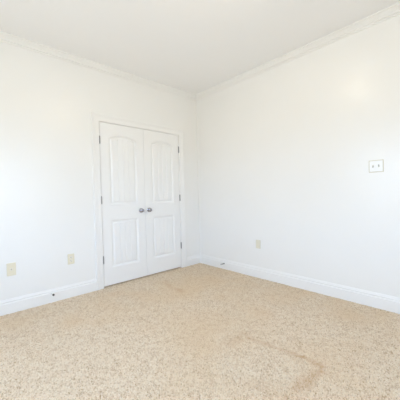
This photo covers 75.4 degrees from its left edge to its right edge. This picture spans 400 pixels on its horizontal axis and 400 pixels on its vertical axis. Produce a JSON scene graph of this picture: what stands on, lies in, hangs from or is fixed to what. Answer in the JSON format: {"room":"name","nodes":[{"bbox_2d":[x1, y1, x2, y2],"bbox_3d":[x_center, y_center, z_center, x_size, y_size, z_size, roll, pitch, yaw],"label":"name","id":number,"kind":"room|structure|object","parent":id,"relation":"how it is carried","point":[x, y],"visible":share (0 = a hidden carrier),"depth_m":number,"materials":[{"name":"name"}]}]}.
{"room":"empty bedroom","nodes":[
{"label":"empty bedroom","id":0,"kind":"room"},
{"bbox_2d":[0,41,199,300],"bbox_3d":[-1.545,-0.263,2.949,4.020,2.747,0.120,-2,1,-43],"label":"wall","id":1,"kind":"structure","parent":0,"point":[47,103],"depth_m":2.83,"materials":[{"name":"paint"}]},
{"bbox_2d":[6,262,15,275],"bbox_3d":[-1.866,0.686,2.560,0.075,0.126,0.010,-2,1,-43],"label":"jack plate","id":2,"kind":"object","parent":1,"relation":"attached to","point":[11,267],"visible":1,"depth_m":2.56,"materials":[{"name":"beige plastic"}]},
{"bbox_2d":[0,279,96,315],"bbox_3d":[-2.051,1.059,2.383,2.188,0.150,0.015,-2,1,-43],"label":"baseboard","id":3,"kind":"structure","parent":1,"relation":"attached to","point":[21,303],"depth_m":2.75,"materials":[{"name":"paint"}]},
{"bbox_2d":[67,253,73,264],"bbox_3d":[-1.462,0.669,2.934,0.071,0.116,0.009,-2,1,-43],"label":"duplex outlet","id":4,"kind":"object","parent":1,"relation":"attached to","point":[70,256],"visible":1,"depth_m":2.93,"materials":[{"name":"beige plastic"}]},
{"bbox_2d":[0,31,195,100],"bbox_3d":[-1.478,-1.599,2.904,3.900,0.078,0.050,-2,1,-43],"label":"trim","id":5,"kind":"structure","parent":1,"relation":"attached to","point":[5,37],"depth_m":3.03,"materials":[{"name":"paint"}]},
{"bbox_2d":[99,122,146,286],"bbox_3d":[-0.984,0.048,3.375,0.618,2.029,0.085,-2,1,-43],"label":"door","id":6,"kind":"structure","parent":1,"relation":"in","point":[121,147],"depth_m":3.37,"materials":[{"name":"paint"}]},
{"bbox_2d":[91,112,186,289],"bbox_3d":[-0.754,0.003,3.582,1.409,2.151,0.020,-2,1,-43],"label":"trim","id":7,"kind":"structure","parent":1,"relation":"attached to","point":[95,117],"depth_m":3.17,"materials":[{"name":"paint"}]},
{"bbox_2d":[143,129,181,274],"bbox_3d":[-0.528,0.029,3.795,0.616,2.029,0.085,-2,1,-43],"label":"door","id":8,"kind":"structure","parent":1,"relation":"in","point":[161,150],"depth_m":3.78,"materials":[{"name":"paint"}]},
{"bbox_2d":[187,254,199,265],"bbox_3d":[-0.101,0.977,4.182,0.304,0.150,0.015,-2,1,-43],"label":"baseboard","id":9,"kind":"structure","parent":1,"relation":"attached to","point":[195,259],"depth_m":4.17,"materials":[{"name":"paint"}]},
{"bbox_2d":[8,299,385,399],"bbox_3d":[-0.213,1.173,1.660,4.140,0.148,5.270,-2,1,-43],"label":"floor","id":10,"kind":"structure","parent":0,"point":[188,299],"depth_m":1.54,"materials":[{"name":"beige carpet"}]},
{"bbox_2d":[0,263,399,399],"bbox_3d":[-0.009,1.092,1.429,3.888,0.014,4.412,-2,1,-43],"label":"carpet","id":11,"kind":"structure","parent":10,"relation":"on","point":[108,329],"depth_m":1.93,"materials":[{"name":"beige carpet"}]},
{"bbox_2d":[0,0,399,94],"bbox_3d":[-0.040,-1.698,1.341,4.140,0.100,4.540,-2,1,-43],"label":"ceiling","id":12,"kind":"structure","parent":0,"point":[191,46],"depth_m":2.52,"materials":[{"name":"paint"}]},
{"bbox_2d":[196,14,399,297],"bbox_3d":[1.474,-0.338,2.728,0.120,2.747,4.540,-2,1,-43],"label":"wall","id":13,"kind":"structure","parent":0,"point":[285,151],"depth_m":2.88,"materials":[{"name":"paint"}]},
{"bbox_2d":[256,240,260,248],"bbox_3d":[0.773,0.587,3.437,0.008,0.112,0.072,-2,1,-43],"label":"blank plate","id":14,"kind":"object","parent":13,"relation":"attached to","point":[258,242],"visible":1,"depth_m":3.43,"materials":[{"name":"beige plastic"}]},
{"bbox_2d":[196,2,399,100],"bbox_3d":[1.377,-1.669,2.647,0.050,0.078,4.300,-2,1,-43],"label":"trim","id":15,"kind":"structure","parent":13,"relation":"attached to","point":[394,10],"depth_m":2.81,"materials":[{"name":"paint"}]},
{"bbox_2d":[200,254,399,313],"bbox_3d":[1.458,0.962,2.705,0.015,0.150,4.300,-2,1,-43],"label":"baseboard","id":16,"kind":"structure","parent":13,"relation":"attached to","point":[372,299],"depth_m":2.89,"materials":[{"name":"paint"}]},
{"bbox_2d":[369,159,383,172],"bbox_3d":[1.653,-0.318,2.432,0.022,0.114,0.119,-2,1,-43],"label":"light switch","id":17,"kind":"object","parent":13,"relation":"attached to","point":[374,165],"visible":1,"depth_m":2.43,"materials":[{"name":"white plastic"}]}
]}

